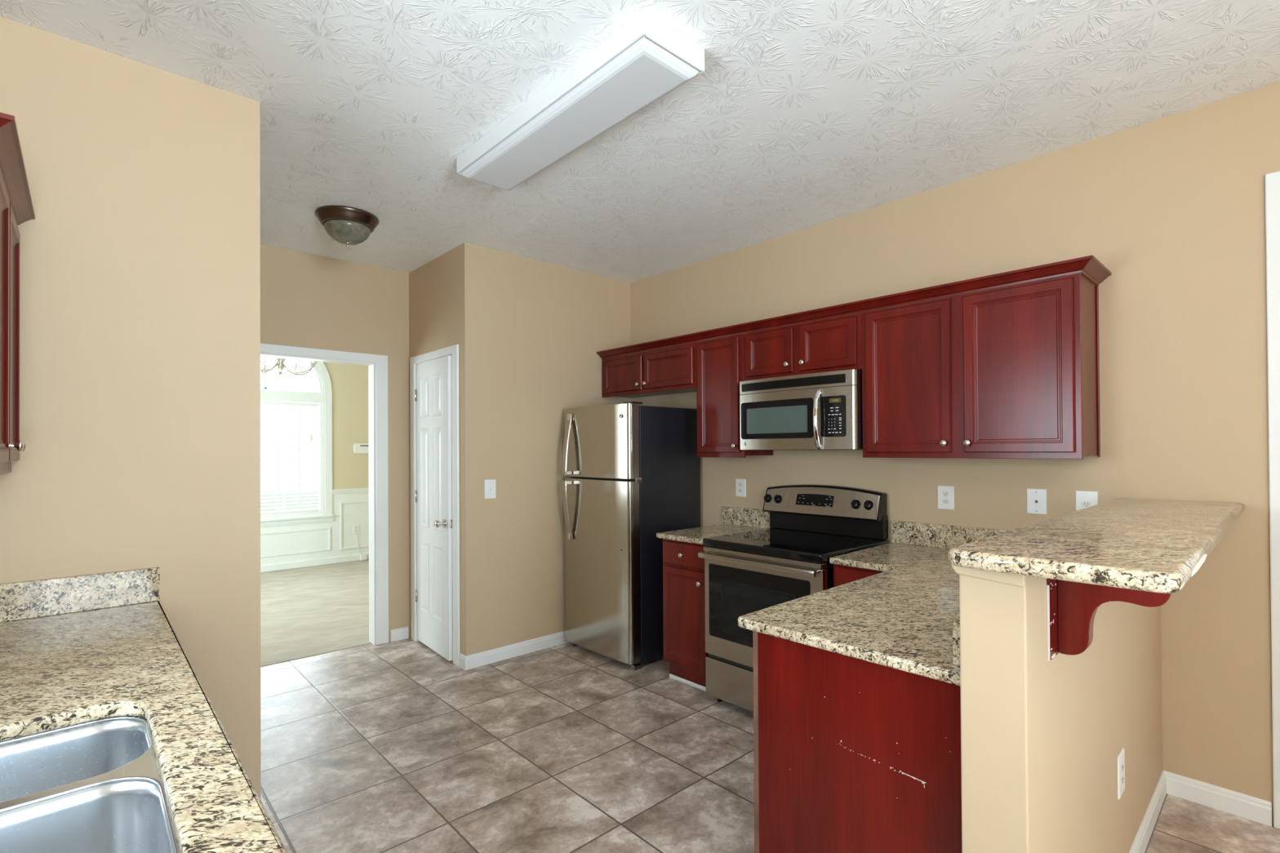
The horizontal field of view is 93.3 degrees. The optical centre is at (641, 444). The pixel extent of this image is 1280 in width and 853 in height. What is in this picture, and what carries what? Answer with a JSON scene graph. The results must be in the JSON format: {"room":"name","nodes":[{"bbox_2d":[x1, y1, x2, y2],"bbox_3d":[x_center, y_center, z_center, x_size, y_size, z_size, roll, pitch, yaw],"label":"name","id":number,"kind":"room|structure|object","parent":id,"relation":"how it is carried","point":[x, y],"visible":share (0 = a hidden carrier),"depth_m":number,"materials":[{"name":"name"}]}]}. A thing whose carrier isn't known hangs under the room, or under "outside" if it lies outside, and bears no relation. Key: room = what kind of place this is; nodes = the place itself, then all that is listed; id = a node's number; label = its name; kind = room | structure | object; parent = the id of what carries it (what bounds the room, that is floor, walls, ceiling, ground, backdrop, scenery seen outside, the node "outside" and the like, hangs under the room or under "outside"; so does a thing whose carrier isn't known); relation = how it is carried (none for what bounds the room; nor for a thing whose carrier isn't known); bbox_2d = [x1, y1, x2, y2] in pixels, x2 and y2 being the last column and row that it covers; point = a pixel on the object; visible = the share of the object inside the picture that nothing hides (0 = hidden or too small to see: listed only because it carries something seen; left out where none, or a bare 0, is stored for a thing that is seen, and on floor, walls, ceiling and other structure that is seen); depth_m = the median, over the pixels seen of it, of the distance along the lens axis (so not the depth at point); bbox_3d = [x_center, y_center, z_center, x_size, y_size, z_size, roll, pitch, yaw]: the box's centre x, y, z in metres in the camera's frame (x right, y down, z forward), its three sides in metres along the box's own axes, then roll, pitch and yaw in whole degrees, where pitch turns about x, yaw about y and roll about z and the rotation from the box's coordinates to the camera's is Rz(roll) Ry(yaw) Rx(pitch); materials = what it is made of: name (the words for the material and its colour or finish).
{"room":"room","nodes":[
{"label":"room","id":0,"kind":"room"},
{"bbox_2d":[0,16,261,799],"bbox_3d":[-2.541,0.069,2.702,1.090,2.825,1.899,0,-1,-43],"label":"wall","id":1,"kind":"structure","parent":0,"point":[140,255],"depth_m":2.13,"materials":[{"name":"beige paint"}]},
{"bbox_2d":[0,167,26,475],"bbox_3d":[-1.838,-0.305,1.558,0.350,0.779,0.738,0,-1,-43],"label":"upper cabinet","id":2,"kind":"object","parent":1,"relation":"attached to","point":[11,445],"visible":1,"depth_m":1.62,"materials":[{"name":"red wood"}]},
{"bbox_2d":[0,111,35,225],"bbox_3d":[-1.821,-0.719,1.543,0.353,0.050,0.790,0,-1,-43],"label":"crown molding","id":3,"kind":"structure","parent":2,"relation":"attached to","point":[12,166],"depth_m":1.59,"materials":[{"name":"brown wood"}]},
{"bbox_2d":[0,567,159,622],"bbox_3d":[-1.953,0.495,1.932,0.646,0.117,0.020,0,-1,-43],"label":"backsplash","id":4,"kind":"structure","parent":1,"relation":"attached to","point":[29,599],"depth_m":2.00,"materials":[{"name":"beige stone"}]},
{"bbox_2d":[260,795,265,808],"bbox_3d":[-2.224,1.437,2.954,0.309,0.088,1.892,0,-1,-43],"label":"baseboard","id":5,"kind":"structure","parent":1,"relation":"attached to","point":[261,798],"depth_m":2.36,"materials":[{"name":"white paint"}]},
{"bbox_2d":[261,361,368,519],"bbox_3d":[-4.652,-0.049,7.179,5.500,3.150,0.120,0,-1,-43],"label":"wall","id":6,"kind":"structure","parent":0,"point":[349,382],"depth_m":7.88,"materials":[{"name":"paint"}]},
{"bbox_2d":[260,361,333,521],"bbox_3d":[-4.477,-0.239,7.234,1.464,2.310,0.040,0,-1,-43],"label":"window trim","id":7,"kind":"structure","parent":6,"relation":"in","point":[322,367],"depth_m":7.68,"materials":[{"name":"white paint"}]},
{"bbox_2d":[260,493,368,564],"bbox_3d":[-4.598,1.079,7.120,5.505,0.878,0.017,0,-1,-43],"label":"panels","id":8,"kind":"object","parent":6,"relation":"attached to","point":[296,542],"visible":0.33,"depth_m":7.66,"materials":[{"name":"white paint"}]},
{"bbox_2d":[352,524,359,533],"bbox_3d":[-3.733,1.109,7.917,0.083,0.115,0.007,0,-1,-43],"label":"outlet","id":9,"kind":"object","parent":8,"relation":"attached to","point":[356,528],"visible":1,"depth_m":7.92,"materials":[{"name":"white plastic"}]},
{"bbox_2d":[260,356,368,519],"bbox_3d":[-4.631,-0.211,7.156,5.500,2.190,0.116,0,-1,-43],"label":"window","id":10,"kind":"structure","parent":6,"relation":"in","point":[265,395],"depth_m":7.60,"materials":[{"name":"white paint"}]},
{"bbox_2d":[260,400,319,514],"bbox_3d":[-4.508,0.155,7.266,1.160,1.358,0.048,0,-1,-43],"label":"window blind","id":11,"kind":"object","parent":10,"relation":"attached to","point":[262,402],"visible":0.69,"depth_m":7.43,"materials":[{"name":"white plastic"}]},
{"bbox_2d":[260,518,368,572],"bbox_3d":[-4.593,1.229,7.114,5.500,0.578,0.020,0,-1,-43],"label":"baseboard","id":12,"kind":"structure","parent":6,"relation":"attached to","point":[351,557],"depth_m":7.50,"materials":[{"name":"white paint"}]},
{"bbox_2d":[353,443,368,453],"bbox_3d":[-3.660,0.050,7.990,0.262,0.133,0.030,0,-1,-43],"label":"alarm keypad","id":13,"kind":"object","parent":6,"relation":"attached to","point":[358,448],"visible":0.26,"depth_m":7.95,"materials":[{"name":"white plastic"}]},
{"bbox_2d":[260,559,371,666],"bbox_3d":[-3.399,1.557,5.820,5.500,0.104,3.748,0,-1,-43],"label":"floor","id":14,"kind":"structure","parent":0,"point":[307,611],"depth_m":5.47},
{"bbox_2d":[355,534,367,560],"bbox_3d":[-3.666,1.350,7.925,0.118,0.338,0.066,0,-1,-43],"label":"power adapter","id":15,"kind":"object","parent":14,"relation":"on","point":[362,557],"visible":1,"depth_m":7.91,"materials":[{"name":"white plastic"}]},
{"bbox_2d":[260,244,409,642],"bbox_3d":[-2.187,0.079,4.395,3.907,2.825,0.110,0,-1,-43],"label":"wall","id":16,"kind":"structure","parent":0,"point":[308,300],"depth_m":4.46,"materials":[{"name":"beige paint"}]},
{"bbox_2d":[260,352,376,644],"bbox_3d":[-2.364,0.439,4.227,0.939,2.104,0.114,0,-1,-43],"label":"door frame","id":17,"kind":"structure","parent":16,"relation":"attached to","point":[371,366],"depth_m":4.52,"materials":[{"name":"white paint"}]},
{"bbox_2d":[260,342,388,644],"bbox_3d":[-2.316,0.408,4.185,1.104,2.164,0.016,0,-1,-43],"label":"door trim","id":18,"kind":"structure","parent":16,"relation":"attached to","point":[380,361],"depth_m":4.51,"materials":[{"name":"white paint"}]},
{"bbox_2d":[390,626,408,642],"bbox_3d":[-1.844,1.447,4.610,0.134,0.088,0.013,0,-1,-43],"label":"baseboard","id":19,"kind":"structure","parent":16,"relation":"attached to","point":[401,633],"depth_m":4.60,"materials":[{"name":"white paint"}]},
{"bbox_2d":[408,242,481,656],"bbox_3d":[-1.439,0.075,4.376,0.110,2.825,0.933,0,-1,-43],"label":"wall","id":20,"kind":"structure","parent":0,"point":[444,291],"depth_m":4.05,"materials":[{"name":"beige paint"}]},
{"bbox_2d":[414,355,453,661],"bbox_3d":[-1.520,0.433,4.332,0.102,2.074,0.647,0,-1,-40],"label":"door","id":21,"kind":"structure","parent":20,"relation":"in","point":[433,494],"depth_m":4.29,"materials":[{"name":"white paint"}]},
{"bbox_2d":[409,344,460,666],"bbox_3d":[-1.449,0.435,4.379,0.101,2.103,0.639,0,-1,-43],"label":"door frame","id":22,"kind":"structure","parent":20,"relation":"attached to","point":[451,354],"depth_m":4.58,"materials":[{"name":"white paint"}]},
{"bbox_2d":[480,246,631,652],"bbox_3d":[-0.619,0.071,4.573,1.362,2.825,0.110,0,-1,-43],"label":"wall","id":23,"kind":"structure","parent":0,"point":[544,326],"depth_m":4.34,"materials":[{"name":"beige paint"}]},
{"bbox_2d":[484,479,496,498],"bbox_3d":[-1.023,0.303,4.110,0.084,0.129,0.016,0,-1,-43],"label":"light switch","id":24,"kind":"object","parent":23,"relation":"attached to","point":[490,485],"visible":1,"depth_m":4.11,"materials":[{"name":"white plastic"}]},
{"bbox_2d":[458,631,569,670],"bbox_3d":[-0.865,1.439,4.299,0.878,0.088,0.093,0,-1,-43],"label":"baseboard","id":25,"kind":"structure","parent":23,"relation":"attached to","point":[477,660],"depth_m":4.20,"materials":[{"name":"white paint"}]},
{"bbox_2d":[0,0,1279,282],"bbox_3d":[0.411,-1.428,1.662,4.017,0.120,7.678,0,-1,-43],"label":"ceiling","id":26,"kind":"structure","parent":0,"point":[801,114],"depth_m":2.35,"materials":[{"name":"white paint"}]},
{"bbox_2d":[315,204,378,248],"bbox_3d":[-1.726,-1.250,3.553,0.340,0.182,0.340,0,-1,-43],"label":"light","id":27,"kind":"object","parent":26,"relation":"attached to","point":[347,225],"visible":1,"depth_m":3.46,"materials":[{"name":"brown metal"}]},
{"bbox_2d":[457,8,704,191],"bbox_3d":[-0.324,-1.307,2.460,0.285,0.101,1.292,0,-1,-43],"label":"ceiling light","id":28,"kind":"object","parent":26,"relation":"attached to","point":[646,60],"visible":1,"depth_m":2.24,"materials":[{"name":"white plastic"}]},
{"bbox_2d":[260,637,1279,852],"bbox_3d":[0.444,1.507,1.624,4.017,0.100,7.632,0,-1,-43],"label":"floor","id":29,"kind":"structure","parent":0,"point":[393,747],"depth_m":2.80,"materials":[{"name":"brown tile"}]},
{"bbox_2d":[561,401,700,671],"bbox_3d":[-0.093,0.601,4.380,0.765,1.756,0.735,0,-1,-43],"label":"refrigerator","id":30,"kind":"object","parent":29,"relation":"on","point":[635,468],"visible":1,"depth_m":4.09,"materials":[{"name":"silver metal"}]},
{"bbox_2d":[662,538,708,691],"bbox_3d":[0.492,1.028,3.856,0.696,0.886,0.396,0,-1,-43],"label":"base cabinet","id":31,"kind":"object","parent":29,"relation":"on","point":[683,571],"visible":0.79,"depth_m":3.66,"materials":[{"name":"red wood"}]},
{"bbox_2d":[656,506,771,544],"bbox_3d":[0.485,0.509,3.879,0.679,0.152,0.443,0,-1,-43],"label":"countertop","id":32,"kind":"structure","parent":31,"relation":"on","point":[735,520],"depth_m":3.99,"materials":[{"name":"beige stone"}]},
{"bbox_2d":[697,484,888,711],"bbox_3d":[0.840,0.854,3.391,0.770,1.225,0.780,0,-1,-43],"label":"range","id":33,"kind":"object","parent":29,"relation":"on","point":[747,572],"visible":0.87,"depth_m":3.33,"materials":[{"name":"silver metal"}]},
{"bbox_2d":[702,528,888,564],"bbox_3d":[0.865,0.553,3.403,0.712,0.044,0.758,0,-1,-43],"label":"cooktop","id":34,"kind":"object","parent":33,"relation":"in","point":[788,545],"depth_m":3.27,"materials":[{"name":"black glass"}]},
{"bbox_2d":[752,631,961,852],"bbox_3d":[0.964,1.013,2.053,1.141,0.884,0.674,0,-1,-43],"label":"base cabinet","id":35,"kind":"object","parent":29,"relation":"on","point":[851,755],"visible":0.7,"depth_m":1.64,"materials":[{"name":"red wood"}]},
{"bbox_2d":[737,520,1008,685],"bbox_3d":[1.079,0.495,2.390,1.824,0.152,1.008,0,-1,-43],"label":"countertop","id":36,"kind":"structure","parent":35,"relation":"on","point":[905,616],"depth_m":1.95,"materials":[{"name":"beige stone"}]},
{"bbox_2d":[833,564,884,586],"bbox_3d":[1.480,1.015,2.785,0.696,0.884,0.955,0,-1,-43],"label":"base cabinet","id":37,"kind":"object","parent":29,"relation":"on","point":[842,575],"visible":0.02,"depth_m":2.86,"materials":[{"name":"red wood"}]},
{"bbox_3d":[-1.191,1.019,1.104,0.687,0.883,2.258,0,-1,-43],"label":"base cabinet","id":38,"kind":"object","parent":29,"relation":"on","visible":0},
{"bbox_2d":[0,567,287,852],"bbox_3d":[-1.187,0.500,1.088,0.669,0.149,2.298,0,-1,-43],"label":"countertop","id":39,"kind":"structure","parent":38,"relation":"on","point":[77,649],"depth_m":1.35,"materials":[{"name":"beige stone"}]},
{"bbox_2d":[0,715,179,852],"bbox_3d":[-0.950,0.672,0.863,0.505,0.199,0.920,0,-1,-43],"label":"sink","id":40,"kind":"object","parent":39,"relation":"in","point":[95,786],"visible":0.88,"depth_m":1.03,"materials":[{"name":"metal"}]},
{"bbox_2d":[739,368,862,450],"bbox_3d":[0.967,-0.181,3.531,0.426,0.423,0.768,0,-1,-43],"label":"microwave","id":41,"kind":"object","parent":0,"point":[821,411],"visible":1,"depth_m":3.36,"materials":[{"name":"silver metal"}]},
{"bbox_2d":[630,81,1279,826],"bbox_3d":[1.867,0.045,2.964,0.110,2.825,7.646,0,-1,-43],"label":"wall","id":42,"kind":"structure","parent":0,"point":[1173,206],"depth_m":2.59,"materials":[{"name":"beige paint"}]},
{"bbox_2d":[601,342,696,398],"bbox_3d":[0.126,-0.531,4.505,0.359,0.307,1.004,0,-1,-43],"label":"upper cabinet","id":43,"kind":"object","parent":42,"relation":"attached to","point":[672,370],"visible":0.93,"depth_m":4.37,"materials":[{"name":"red wood"}]},
{"bbox_2d":[696,333,773,457],"bbox_3d":[0.601,-0.304,3.989,0.359,0.774,0.392,0,-1,-43],"label":"upper cabinet","id":44,"kind":"object","parent":42,"relation":"attached to","point":[719,361],"visible":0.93,"depth_m":3.88,"materials":[{"name":"red wood"}]},
{"bbox_2d":[735,478,746,497],"bbox_3d":[0.685,0.297,4.158,0.007,0.122,0.086,0,-1,-43],"label":"outlet","id":45,"kind":"object","parent":42,"relation":"attached to","point":[740,484],"visible":1,"depth_m":4.15,"materials":[{"name":"white plastic"}]},
{"bbox_2d":[721,506,771,528],"bbox_3d":[0.718,0.493,4.111,0.020,0.120,0.418,0,-1,-43],"label":"backsplash","id":46,"kind":"structure","parent":42,"relation":"attached to","point":[753,517],"depth_m":4.10,"materials":[{"name":"beige stone"}]},
{"bbox_2d":[743,312,862,381],"bbox_3d":[0.996,-0.545,3.561,0.359,0.302,0.775,0,-1,-43],"label":"upper cabinet","id":47,"kind":"object","parent":42,"relation":"attached to","point":[833,344],"visible":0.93,"depth_m":3.42,"materials":[{"name":"red wood"}]},
{"bbox_2d":[937,485,954,510],"bbox_3d":[1.598,0.278,3.168,0.007,0.124,0.083,0,-1,-43],"label":"outlet","id":48,"kind":"object","parent":42,"relation":"attached to","point":[945,494],"visible":1,"depth_m":3.17,"materials":[{"name":"white plastic"}]},
{"bbox_2d":[942,498,948,504],"bbox_3d":[1.596,0.298,3.167,0.001,0.025,0.033,0,-1,-43],"label":"receptacle","id":49,"kind":"object","parent":48,"relation":"attached to","point":[944,501],"depth_m":3.17,"materials":[{"name":"beige plastic"}]},
{"bbox_2d":[942,491,948,496],"bbox_3d":[1.596,0.258,3.167,0.001,0.025,0.033,0,-1,-43],"label":"receptacle","id":50,"kind":"object","parent":48,"relation":"attached to","point":[944,493],"depth_m":3.17,"materials":[{"name":"beige plastic"}]},
{"bbox_2d":[891,520,1008,548],"bbox_3d":[1.726,0.480,3.019,0.020,0.120,0.962,0,-1,-43],"label":"backsplash","id":51,"kind":"structure","parent":42,"relation":"attached to","point":[937,535],"depth_m":3.19,"materials":[{"name":"beige stone"}]},
{"bbox_2d":[861,273,1100,458],"bbox_3d":[1.586,-0.320,2.922,0.359,0.768,0.959,0,-1,-43],"label":"upper cabinet","id":52,"kind":"object","parent":42,"relation":"attached to","point":[1012,371],"visible":1,"depth_m":2.73,"materials":[{"name":"red wood"}]},
{"bbox_2d":[596,254,1111,359],"bbox_3d":[0.861,-0.719,3.705,0.362,0.050,3.179,0,-1,-43],"label":"crown molding","id":53,"kind":"structure","parent":52,"relation":"on","point":[1090,267],"depth_m":3.00,"materials":[{"name":"brown wood"}]},
{"bbox_2d":[1026,488,1047,515],"bbox_3d":[1.877,0.270,2.866,0.007,0.121,0.082,0,-1,-43],"label":"phone jack","id":54,"kind":"object","parent":42,"relation":"attached to","point":[1037,500],"visible":1,"depth_m":2.86,"materials":[{"name":"white plastic"}]},
{"bbox_2d":[1075,490,1097,511],"bbox_3d":[2.008,0.272,2.724,0.007,0.124,0.084,0,-1,-43],"label":"outlet","id":55,"kind":"object","parent":42,"relation":"attached to","point":[1083,500],"visible":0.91,"depth_m":2.73,"materials":[{"name":"white plastic"}]},
{"bbox_2d":[1081,501,1091,507],"bbox_3d":[2.007,0.270,2.722,0.001,0.025,0.036,0,-1,-43],"label":"receptacle","id":56,"kind":"object","parent":55,"relation":"attached to","point":[1084,504],"depth_m":2.72,"materials":[{"name":"beige plastic"}]},
{"bbox_2d":[1265,171,1279,829],"bbox_3d":[3.090,0.200,1.544,0.018,2.481,2.058,0,-1,-43],"label":"door frame","id":57,"kind":"structure","parent":42,"relation":"in","point":[1272,180],"depth_m":2.28,"materials":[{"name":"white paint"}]},
{"bbox_2d":[959,573,1162,852],"bbox_3d":[1.456,0.860,1.956,1.858,1.186,0.134,0,-1,-43],"label":"wall","id":58,"kind":"structure","parent":0,"point":[1042,740],"depth_m":1.39,"materials":[{"name":"beige paint"}]},
{"bbox_2d":[952,617,959,666],"bbox_3d":[1.423,0.481,2.054,1.774,0.106,0.043,0,-1,-43],"label":"backsplash","id":59,"kind":"structure","parent":58,"relation":"attached to","point":[956,623],"depth_m":1.46,"materials":[{"name":"beige stone"}]},
{"bbox_2d":[951,564,1026,587],"bbox_3d":[0.762,0.285,1.331,0.012,0.036,0.148,0,-1,-43],"label":"trim","id":60,"kind":"structure","parent":58,"relation":"attached to","point":[1020,580],"depth_m":1.31,"materials":[{"name":"beige paint"}]},
{"bbox_2d":[947,497,1244,593],"bbox_3d":[1.507,0.246,1.842,1.939,0.037,0.394,0,-1,-43],"label":"bar","id":61,"kind":"object","parent":58,"relation":"on","point":[1153,545],"visible":1,"depth_m":1.37,"materials":[{"name":"beige stone"}]},
{"bbox_2d":[1046,578,1172,661],"bbox_3d":[1.067,0.380,1.368,0.176,0.228,0.210,0,-1,-43],"label":"corbel","id":62,"kind":"object","parent":58,"relation":"attached to","point":[1072,607],"visible":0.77,"depth_m":1.39,"materials":[{"name":"red wood"}]},
{"bbox_2d":[1116,747,1124,799],"bbox_3d":[1.535,1.051,1.929,0.090,0.132,0.007,0,-1,-43],"label":"outlet","id":63,"kind":"object","parent":58,"relation":"attached to","point":[1121,757],"visible":1,"depth_m":1.92,"materials":[{"name":"white plastic"}]},
{"bbox_2d":[1128,769,1271,852],"bbox_3d":[1.612,1.407,1.787,1.858,0.088,0.316,0,-1,-43],"label":"baseboard","id":64,"kind":"structure","parent":58,"relation":"attached to","point":[1244,806],"depth_m":2.37,"materials":[{"name":"white paint"}]},
{"bbox_3d":[-3.440,-1.690,5.868,5.500,0.100,3.722,0,-1,-43],"label":"ceiling","id":65,"kind":"structure","parent":0,"visible":0},
{"bbox_2d":[260,357,317,375],"bbox_3d":[-3.256,-1.136,5.446,0.701,1.014,0.727,0,-1,-43],"label":"chandelier","id":66,"kind":"object","parent":65,"relation":"hanging from","point":[279,364],"visible":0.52,"depth_m":5.45,"materials":[{"name":"white metal"}]},
{"label":"outside","id":67,"kind":"structure","parent":0,"visible":0},
{"bbox_2d":[260,489,318,511],"bbox_3d":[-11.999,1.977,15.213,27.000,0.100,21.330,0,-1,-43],"label":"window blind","id":68,"kind":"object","parent":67,"point":[304,490],"depth_m":21.22,"materials":[{"name":"white plastic"}]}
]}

